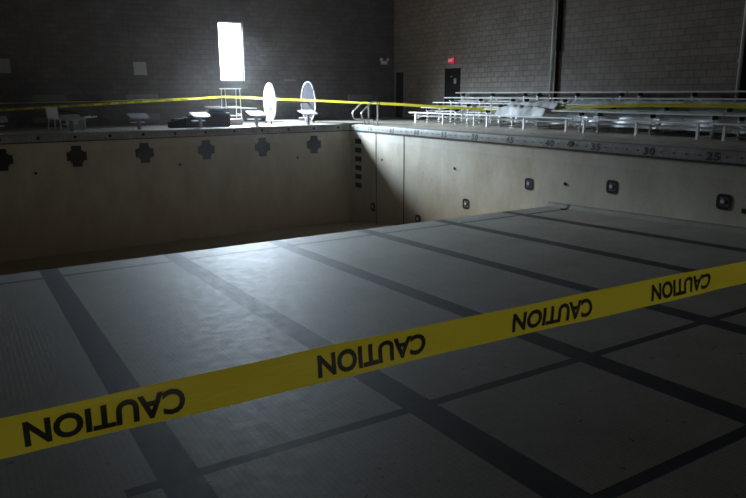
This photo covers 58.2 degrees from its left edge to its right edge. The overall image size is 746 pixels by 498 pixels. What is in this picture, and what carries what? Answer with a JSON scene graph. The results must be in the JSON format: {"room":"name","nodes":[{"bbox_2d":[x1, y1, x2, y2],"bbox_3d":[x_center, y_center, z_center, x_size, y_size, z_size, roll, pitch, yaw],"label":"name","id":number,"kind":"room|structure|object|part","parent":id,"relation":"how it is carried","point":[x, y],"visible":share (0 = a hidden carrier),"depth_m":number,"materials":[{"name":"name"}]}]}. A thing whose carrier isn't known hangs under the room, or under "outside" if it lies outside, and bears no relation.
{"room":"indoor swimming pool","nodes":[
{"label":"indoor swimming pool","id":0,"kind":"room"},
{"bbox_2d":[0,131,350,261],"bbox_3d":[-6.783,-1.982,23.583,13.800,3.900,0.026,-8,15,-31],"label":"wall","id":1,"kind":"structure","parent":0,"point":[58,198],"depth_m":23.26,"materials":[{"name":"tile"}]},
{"bbox_2d":[0,0,393,127],"bbox_3d":[-9.791,-8.536,26.441,25.200,7.600,0.300,-8,15,-31],"label":"wall","id":2,"kind":"structure","parent":0,"point":[79,50],"depth_m":27.70,"materials":[{"name":"grey brick"}]},
{"bbox_2d":[0,59,10,72],"bbox_3d":[-13.484,-6.661,24.354,0.520,0.500,0.020,-8,15,-31],"label":"notice sign","id":3,"kind":"object","parent":2,"relation":"attached to","point":[5,67],"visible":1,"depth_m":24.39,"materials":[{"name":"paper"}]},
{"bbox_2d":[32,117,57,122],"bbox_3d":[-12.429,-4.890,25.407,0.870,0.200,0.050,-8,15,-31],"label":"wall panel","id":4,"kind":"object","parent":2,"relation":"attached to","point":[43,119],"visible":0.79,"depth_m":25.35,"materials":[{"name":"grey"}]},
{"bbox_2d":[32,95,65,100],"bbox_3d":[-12.247,-5.711,25.334,1.150,0.230,0.050,-8,15,-31],"label":"wall panel","id":5,"kind":"object","parent":2,"relation":"attached to","point":[34,97],"visible":1,"depth_m":25.31,"materials":[{"name":"grey"}]},
{"bbox_2d":[133,62,146,74],"bbox_3d":[-9.334,-7.235,26.836,0.500,0.500,0.020,-8,15,-31],"label":"notice sign","id":6,"kind":"object","parent":2,"relation":"attached to","point":[140,68],"visible":1,"depth_m":26.83,"materials":[{"name":"paper"}]},
{"bbox_2d":[126,94,158,99],"bbox_3d":[-9.323,-6.146,27.075,1.250,0.210,0.050,-8,15,-31],"label":"wall panel","id":7,"kind":"object","parent":2,"relation":"attached to","point":[128,96],"visible":0.93,"depth_m":27.02,"materials":[{"name":"grey"}]},
{"bbox_2d":[129,113,159,120],"bbox_3d":[-9.293,-5.375,27.271,1.210,0.260,0.050,-8,15,-31],"label":"wall panel","id":8,"kind":"object","parent":2,"relation":"attached to","point":[152,116],"visible":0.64,"depth_m":27.40,"materials":[{"name":"grey"}]},
{"bbox_2d":[218,22,243,80],"bbox_3d":[-6.132,-8.464,28.763,1.060,2.440,0.060,-8,15,-31],"label":"window","id":9,"kind":"structure","parent":2,"relation":"in","point":[218,22],"depth_m":28.90,"materials":[{"name":"grey glass"}]},
{"bbox_2d":[348,94,372,99],"bbox_3d":[-0.608,-7.319,32.293,1.340,0.260,0.050,-8,15,-31],"label":"wall panel","id":10,"kind":"object","parent":2,"relation":"attached to","point":[359,96],"visible":1,"depth_m":32.28,"materials":[{"name":"grey"}]},
{"bbox_2d":[380,58,389,63],"bbox_3d":[0.561,-9.129,32.548,0.553,0.295,0.160,-8,15,-31],"label":"emergency light","id":11,"kind":"object","parent":2,"relation":"attached to","point":[381,59],"visible":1,"depth_m":32.55,"materials":[{"name":"white plastic"}]},
{"bbox_2d":[0,206,745,497],"bbox_3d":[-0.806,0.643,14.200,13.800,2.528,22.860,-8,15,-31],"label":"floor","id":12,"kind":"structure","parent":0,"point":[649,401],"depth_m":7.02,"materials":[{"name":"tile"}]},
{"bbox_2d":[547,202,745,233],"bbox_3d":[7.834,-0.262,12.950,0.120,0.540,12.090,-8,15,-31],"label":"cove","id":13,"kind":"object","parent":12,"relation":"on","point":[735,229],"visible":1,"depth_m":15.27,"materials":[{"name":"tile"}]},
{"bbox_2d":[0,117,745,150],"bbox_3d":[-1.218,-1.827,13.699,25.200,0.250,32.400,-8,15,-31],"label":"deck","id":14,"kind":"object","parent":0,"point":[682,139],"visible":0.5,"depth_m":21.88,"materials":[{"name":"tile"}]},
{"bbox_2d":[0,116,7,134],"bbox_3d":[-11.637,-3.815,20.698,0.620,0.560,0.713,-8,15,-31],"label":"starting block","id":15,"kind":"object","parent":14,"relation":"on","point":[2,118],"visible":1,"depth_m":20.71,"materials":[{"name":"silver metal"}]},
{"bbox_2d":[45,107,68,131],"bbox_3d":[-10.530,-4.311,22.289,0.545,0.794,0.500,9,16,35],"label":"plastic chair","id":16,"kind":"object","parent":14,"relation":"on","point":[51,112],"visible":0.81,"depth_m":22.31,"materials":[{"name":"white plastic"}]},
{"bbox_3d":[-10.724,-4.548,22.375,0.072,0.368,0.400,9,16,35],"label":"backrest","id":17,"kind":"part","parent":16,"relation":"part of","materials":[{"name":"white plastic"}]},
{"bbox_2d":[59,114,81,132],"bbox_3d":[-9.818,-4.079,21.782,0.620,0.560,0.713,-8,15,-31],"label":"starting block","id":18,"kind":"object","parent":14,"relation":"on","point":[70,118],"visible":1,"depth_m":21.72,"materials":[{"name":"silver metal"}]},
{"bbox_2d":[58,110,80,113],"bbox_3d":[-9.897,-4.465,21.833,0.655,0.160,0.060,-8,15,-31],"label":"bar","id":19,"kind":"object","parent":18,"relation":"on","point":[58,110],"visible":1,"depth_m":21.80,"materials":[{"name":"grey metal"}]},
{"bbox_2d":[67,116,97,130],"bbox_3d":[-9.833,-4.244,22.664,0.545,0.500,0.794,11,17,40],"label":"plastic chair","id":20,"kind":"object","parent":14,"relation":"on","point":[81,123],"visible":0.73,"depth_m":22.65,"materials":[{"name":"plastic"}]},
{"bbox_3d":[-10.151,-4.242,22.661,0.370,0.400,0.030,-12,17,-40],"label":"backrest","id":21,"kind":"part","parent":20,"relation":"part of","materials":[{"name":"white plastic"}]},
{"bbox_3d":[-9.822,-4.236,22.628,0.420,0.440,0.030,11,17,40],"label":"seat","id":22,"kind":"part","parent":20,"relation":"part of","materials":[{"name":"white plastic"}]},
{"bbox_2d":[127,113,149,129],"bbox_3d":[-8.000,-4.344,22.867,0.620,0.560,0.713,-8,15,-31],"label":"starting block","id":23,"kind":"object","parent":14,"relation":"on","point":[138,116],"visible":0.92,"depth_m":22.82,"materials":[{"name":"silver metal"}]},
{"bbox_2d":[0,123,350,144],"bbox_3d":[-6.867,-4.010,23.231,14.400,0.282,0.341,-8,15,-31],"label":"coping","id":24,"kind":"object","parent":14,"relation":"on","point":[228,131],"visible":1,"depth_m":22.88,"materials":[{"name":"concrete"}]},
{"bbox_2d":[168,118,184,127],"bbox_3d":[-7.161,-4.582,24.371,0.500,0.330,0.500,-8,15,-31],"label":"storage box","id":25,"kind":"object","parent":14,"relation":"on","point":[175,122],"visible":1,"depth_m":24.21,"materials":[{"name":"grey plastic"}]},
{"bbox_3d":[-7.107,-4.697,24.379,0.370,0.110,0.440,-8,15,-31],"label":"box lid","id":26,"kind":"part","parent":25,"relation":"part of","materials":[{"name":"grey plastic"}]},
{"bbox_2d":[189,112,210,127],"bbox_3d":[-6.181,-4.608,23.951,0.620,0.560,0.713,-8,15,-31],"label":"starting block","id":27,"kind":"object","parent":14,"relation":"on","point":[199,115],"visible":0.94,"depth_m":23.90,"materials":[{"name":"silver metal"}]},
{"bbox_2d":[181,115,229,127],"bbox_3d":[-6.229,-4.780,24.973,1.710,0.430,0.600,-8,15,-31],"label":"storage box","id":28,"kind":"object","parent":14,"relation":"on","point":[214,120],"visible":0.79,"depth_m":24.78,"materials":[{"name":"black plastic"}]},
{"bbox_3d":[-6.123,-4.971,24.996,1.460,0.070,0.600,-8,15,-31],"label":"box lid","id":29,"kind":"part","parent":28,"relation":"part of","materials":[{"name":"plastic"}]},
{"bbox_2d":[208,108,229,114],"bbox_3d":[-5.784,-5.164,25.166,0.720,0.215,0.480,-8,15,-31],"label":"mat","id":30,"kind":"object","parent":28,"relation":"on","point":[211,111],"visible":0.96,"depth_m":24.96,"materials":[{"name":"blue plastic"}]},
{"bbox_2d":[205,106,256,108],"bbox_3d":[-5.375,-5.360,25.378,1.959,0.123,0.320,-8,15,-31],"label":"board","id":31,"kind":"object","parent":30,"relation":"on","point":[205,106],"visible":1,"depth_m":25.21,"materials":[{"name":"white plastic"}]},
{"bbox_2d":[219,88,241,118],"bbox_3d":[-5.619,-5.652,26.541,0.720,1.411,0.632,-8,15,-31],"label":"stand","id":32,"kind":"object","parent":14,"relation":"on","point":[236,115],"visible":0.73,"depth_m":26.41,"materials":[{"name":"silver metal"}]},
{"bbox_2d":[0,98,180,103],"bbox_3d":[-12.514,-4.968,22.498,15.468,0.201,0.311,-8,15,-29],"label":"caution tape","id":33,"kind":"object","parent":32,"relation":"attached to","point":[170,98],"visible":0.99,"depth_m":24.06,"materials":[{"name":"yellow plastic"}]},
{"bbox_2d":[0,96,226,110],"bbox_3d":[-12.345,-4.687,22.276,15.464,0.663,0.058,-8,15,-30],"label":"caution tape","id":34,"kind":"object","parent":32,"relation":"attached to","point":[197,98],"visible":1,"depth_m":23.99,"materials":[{"name":"yellow plastic"}]},
{"bbox_2d":[230,119,243,124],"bbox_3d":[-5.335,-4.951,26.099,0.500,0.240,0.280,-8,15,-31],"label":"carton","id":35,"kind":"object","parent":14,"relation":"on","point":[232,121],"visible":0.74,"depth_m":25.97,"materials":[{"name":"grey cardboard"}]},
{"bbox_2d":[245,111,266,126],"bbox_3d":[-4.363,-4.872,25.036,0.620,0.560,0.713,-8,15,-31],"label":"starting block","id":36,"kind":"object","parent":14,"relation":"on","point":[255,114],"visible":0.97,"depth_m":24.97,"materials":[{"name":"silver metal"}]},
{"bbox_2d":[263,82,315,123],"bbox_3d":[-3.414,-5.972,27.297,1.854,1.658,1.600,-7,15,-26],"label":"reel","id":37,"kind":"object","parent":14,"relation":"on","point":[307,92],"visible":0.81,"depth_m":27.20,"materials":[{"name":"grey plastic"}]},
{"bbox_3d":[-3.405,-5.261,27.465,1.700,0.050,0.650,-7,15,-26],"label":"frame","id":38,"kind":"part","parent":37,"relation":"part of","materials":[{"name":"silver metal"}]},
{"bbox_2d":[297,110,317,124],"bbox_3d":[-2.545,-5.136,26.120,0.620,0.560,0.713,-8,15,-31],"label":"starting block","id":39,"kind":"object","parent":14,"relation":"on","point":[307,113],"visible":1,"depth_m":26.07,"materials":[{"name":"grey plastic"}]},
{"bbox_2d":[352,101,368,123],"bbox_3d":[-0.468,-5.271,25.924,0.792,0.893,0.110,-8,15,-31],"label":"grab rail","id":40,"kind":"object","parent":14,"relation":"on","point":[363,101],"visible":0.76,"depth_m":25.87,"materials":[{"name":"silver metal"}]},
{"bbox_2d":[361,101,378,124],"bbox_3d":[-0.118,-5.143,25.367,0.792,0.893,0.110,-8,15,-31],"label":"grab rail","id":41,"kind":"object","parent":14,"relation":"on","point":[376,102],"visible":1,"depth_m":25.36,"materials":[{"name":"silver metal"}]},
{"bbox_2d":[227,96,378,103],"bbox_3d":[-2.731,-5.733,25.771,5.962,0.354,0.033,1,13,6],"label":"caution tape","id":42,"kind":"object","parent":41,"relation":"attached to","point":[227,96],"visible":0.98,"depth_m":25.78,"materials":[{"name":"yellow plastic"}]},
{"bbox_2d":[409,92,528,125],"bbox_3d":[3.713,-5.524,26.212,2.640,1.200,4.320,-8,15,-31],"label":"bleachers","id":43,"kind":"object","parent":14,"relation":"on","point":[492,94],"visible":0.74,"depth_m":26.14,"materials":[{"name":"metal"}]},
{"bbox_3d":[2.750,-5.690,27.787,2.410,0.741,0.072,-8,15,-31],"label":"rail","id":44,"kind":"part","parent":43,"relation":"part of","materials":[{"name":"silver metal"}]},
{"bbox_3d":[3.707,-5.340,26.267,2.410,0.741,0.072,-8,15,-31],"label":"rail","id":45,"kind":"part","parent":43,"relation":"part of","materials":[{"name":"silver metal"}]},
{"bbox_3d":[4.664,-4.991,24.747,2.410,0.741,0.072,-8,15,-31],"label":"rail","id":46,"kind":"part","parent":43,"relation":"part of","materials":[{"name":"silver metal"}]},
{"bbox_2d":[380,102,745,110],"bbox_3d":[6.220,-4.372,20.764,1.977,0.320,15.260,-12,18,-42],"label":"caution tape","id":47,"kind":"object","parent":43,"relation":"on","point":[740,106],"visible":0.82,"depth_m":20.29,"materials":[{"name":"yellow plastic"}]},
{"bbox_2d":[350,123,745,166],"bbox_3d":[5.171,-2.674,17.202,0.338,0.282,23.460,-8,15,-31],"label":"coping","id":48,"kind":"object","parent":14,"relation":"on","point":[691,154],"visible":1,"depth_m":16.86,"materials":[{"name":"tile"}]},
{"bbox_2d":[478,91,627,131],"bbox_3d":[5.994,-4.692,22.590,2.640,1.200,4.320,-8,15,-31],"label":"bleachers","id":49,"kind":"object","parent":14,"relation":"on","point":[564,101],"visible":0.59,"depth_m":22.18,"materials":[{"name":"silver metal"}]},
{"bbox_3d":[5.030,-4.857,24.165,2.410,0.741,0.072,-8,15,-31],"label":"rail","id":50,"kind":"part","parent":49,"relation":"part of","materials":[{"name":"silver metal"}]},
{"bbox_2d":[495,101,558,115],"bbox_3d":[5.216,-4.762,22.794,0.840,0.533,2.300,-8,15,-31],"label":"plastic sheet","id":51,"kind":"object","parent":49,"relation":"on","point":[514,108],"visible":0.97,"depth_m":22.58,"materials":[{"name":"white plastic"}]},
{"bbox_3d":[5.988,-4.508,22.645,2.410,0.741,0.072,-8,15,-31],"label":"rail","id":52,"kind":"part","parent":49,"relation":"part of","materials":[{"name":"silver metal"}]},
{"bbox_3d":[5.931,-3.797,20.553,0.060,0.385,0.060,-8,15,-31],"label":"leg","id":53,"kind":"part","parent":49,"relation":"part of","materials":[{"name":"silver metal"}]},
{"bbox_3d":[6.945,-4.159,21.125,2.410,0.741,0.072,-8,15,-31],"label":"rail","id":54,"kind":"part","parent":49,"relation":"part of","materials":[{"name":"silver metal"}]},
{"bbox_2d":[573,91,745,139],"bbox_3d":[8.274,-3.859,18.968,2.640,1.200,4.320,-8,15,-31],"label":"bleachers","id":55,"kind":"object","parent":14,"relation":"on","point":[714,117],"visible":0.73,"depth_m":18.68,"materials":[{"name":"silver metal"}]},
{"bbox_3d":[6.297,-3.663,19.971,0.060,0.385,0.060,-8,15,-31],"label":"leg","id":56,"kind":"part","parent":55,"relation":"part of","materials":[{"name":"silver metal"}]},
{"bbox_3d":[6.808,-3.830,20.255,0.060,0.575,0.060,-8,15,-31],"label":"leg","id":57,"kind":"part","parent":55,"relation":"part of","materials":[{"name":"silver metal"}]},
{"bbox_3d":[7.311,-4.025,20.544,2.410,0.741,0.072,-8,15,-31],"label":"rail","id":58,"kind":"part","parent":55,"relation":"part of","materials":[{"name":"silver metal"}]},
{"bbox_2d":[514,108,745,134],"bbox_3d":[7.237,-3.895,19.992,0.460,0.536,8.200,-8,15,-31],"label":"plastic sheet","id":59,"kind":"object","parent":55,"relation":"on","point":[721,119],"visible":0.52,"depth_m":19.05,"materials":[{"name":"plastic"}]},
{"bbox_3d":[7.254,-3.314,18.451,0.060,0.385,0.060,-8,15,-31],"label":"leg","id":60,"kind":"part","parent":55,"relation":"part of","materials":[{"name":"silver metal"}]},
{"bbox_3d":[7.765,-3.481,18.735,0.060,0.575,0.060,-8,15,-31],"label":"leg","id":61,"kind":"part","parent":55,"relation":"part of","materials":[{"name":"silver metal"}]},
{"bbox_2d":[569,100,745,112],"bbox_3d":[8.370,-4.042,19.227,0.430,0.438,7.000,-8,15,-31],"label":"plastic sheet","id":62,"kind":"object","parent":55,"relation":"on","point":[574,101],"visible":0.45,"depth_m":19.29,"materials":[{"name":"plastic"}]},
{"bbox_3d":[8.268,-3.676,19.023,2.410,0.741,0.072,-8,15,-31],"label":"rail","id":63,"kind":"part","parent":55,"relation":"part of","materials":[{"name":"silver metal"}]},
{"bbox_3d":[8.211,-2.965,16.931,0.060,0.385,0.060,-8,15,-31],"label":"leg","id":64,"kind":"part","parent":55,"relation":"part of","materials":[{"name":"silver metal"}]},
{"bbox_3d":[8.722,-3.131,17.215,0.060,0.575,0.060,-8,15,-31],"label":"leg","id":65,"kind":"part","parent":55,"relation":"part of","materials":[{"name":"silver metal"}]},
{"bbox_3d":[9.226,-3.326,17.503,2.410,0.741,0.072,-8,15,-31],"label":"rail","id":66,"kind":"part","parent":55,"relation":"part of","materials":[{"name":"silver metal"}]},
{"bbox_2d":[710,111,745,140],"bbox_3d":[10.555,-3.027,15.347,2.640,1.200,4.320,-8,15,-31],"label":"bleachers","id":67,"kind":"object","parent":14,"relation":"on","point":[741,118],"visible":0.86,"depth_m":16.43,"materials":[{"name":"silver metal"}]},
{"bbox_3d":[8.578,-2.831,16.350,0.060,0.385,0.060,-8,15,-31],"label":"leg","id":68,"kind":"part","parent":67,"relation":"part of","materials":[{"name":"silver metal"}]},
{"bbox_3d":[9.592,-3.193,16.922,2.410,0.741,0.072,-8,15,-31],"label":"rail","id":69,"kind":"part","parent":67,"relation":"part of","materials":[{"name":"silver metal"}]},
{"bbox_3d":[9.088,-2.998,16.633,0.060,0.575,0.060,-8,15,-31],"label":"leg","id":70,"kind":"part","parent":67,"relation":"part of","materials":[{"name":"silver metal"}]},
{"bbox_3d":[-2.795,0.867,0.078,0.320,0.720,0.320,-8,15,-31],"label":"stanchion","id":71,"kind":"object","parent":14,"relation":"on","visible":0},
{"bbox_2d":[0,261,745,458],"bbox_3d":[4.698,-0.393,4.127,17.210,0.087,0.014,-8,15,-29],"label":"caution tape","id":72,"kind":"object","parent":71,"relation":"attached to","point":[33,431],"visible":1,"depth_m":1.47,"materials":[{"name":"yellow plastic"}]},
{"bbox_2d":[350,131,745,227],"bbox_3d":[5.122,-0.663,17.634,0.162,3.900,22.860,-8,15,-31],"label":"wall","id":73,"kind":"structure","parent":0,"point":[405,177],"depth_m":19.10,"materials":[{"name":"concrete"}]},
{"bbox_2d":[371,203,374,210],"bbox_3d":[-0.007,-1.623,25.867,0.018,0.330,0.330,-8,15,-31],"label":"underwater light","id":74,"kind":"object","parent":73,"relation":"attached to","point":[372,204],"visible":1,"depth_m":25.86,"materials":[{"name":"black metal"}]},
{"bbox_2d":[415,215,420,222],"bbox_3d":[1.564,-1.029,23.377,0.018,0.330,0.330,-8,15,-31],"label":"underwater light","id":75,"kind":"object","parent":73,"relation":"attached to","point":[418,219],"visible":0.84,"depth_m":23.37,"materials":[{"name":"black metal"}]},
{"bbox_2d":[462,199,468,208],"bbox_3d":[2.914,-1.412,21.019,0.018,0.330,0.330,-8,15,-31],"label":"underwater light","id":76,"kind":"object","parent":73,"relation":"attached to","point":[465,204],"visible":1,"depth_m":21.01,"materials":[{"name":"black metal"}]},
{"bbox_2d":[525,178,532,189],"bbox_3d":[4.321,-1.800,18.565,0.018,0.330,0.330,-8,15,-31],"label":"underwater light","id":77,"kind":"object","parent":73,"relation":"attached to","point":[529,183],"visible":1,"depth_m":18.56,"materials":[{"name":"black metal"}]},
{"bbox_2d":[606,180,617,193],"bbox_3d":[5.777,-1.500,16.198,0.018,0.330,0.330,-8,15,-31],"label":"underwater light","id":78,"kind":"object","parent":73,"relation":"attached to","point":[613,185],"visible":1,"depth_m":16.19,"materials":[{"name":"black metal"}]},
{"bbox_2d":[716,194,731,209],"bbox_3d":[7.255,-0.972,13.848,0.018,0.330,0.330,-8,15,-31],"label":"underwater light","id":79,"kind":"object","parent":73,"relation":"attached to","point":[723,201],"visible":1,"depth_m":13.85,"materials":[{"name":"black metal"}]},
{"bbox_2d":[394,0,745,133],"bbox_3d":[9.527,-7.020,19.452,0.250,7.600,32.700,-8,15,-31],"label":"wall","id":80,"kind":"structure","parent":0,"point":[497,45],"depth_m":23.58,"materials":[{"name":"grey brick"}]},
{"bbox_2d":[395,71,403,117],"bbox_3d":[1.302,-7.564,32.808,0.060,2.200,0.740,-8,15,-31],"label":"door","id":81,"kind":"structure","parent":80,"relation":"in","point":[399,76],"depth_m":32.82,"materials":[{"name":"grey metal"}]},
{"bbox_2d":[448,57,454,62],"bbox_3d":[3.422,-8.196,29.086,0.073,0.240,0.400,-8,15,-31],"label":"exit sign","id":82,"kind":"object","parent":80,"relation":"attached to","point":[452,59],"visible":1,"depth_m":29.03,"materials":[{"name":"red plastic"}]},
{"bbox_2d":[444,68,460,119],"bbox_3d":[3.460,-6.782,29.380,0.060,2.210,1.050,-8,15,-31],"label":"door","id":83,"kind":"structure","parent":80,"relation":"in","point":[452,75],"depth_m":29.31,"materials":[{"name":"black metal"}]},
{"bbox_2d":[547,0,563,124],"bbox_3d":[6.549,-8.130,23.755,0.363,7.360,0.144,9,16,35],"label":"pipe","id":84,"kind":"object","parent":80,"relation":"attached to","point":[560,2],"visible":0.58,"depth_m":23.89,"materials":[{"name":"black metal"}]},
{"bbox_2d":[734,1,745,101],"bbox_3d":[10.193,-6.806,17.991,0.153,7.360,0.375,-8,15,-31],"label":"pipe","id":85,"kind":"object","parent":80,"relation":"attached to","point":[741,85],"visible":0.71,"depth_m":18.42,"materials":[{"name":"white metal"}]}
]}

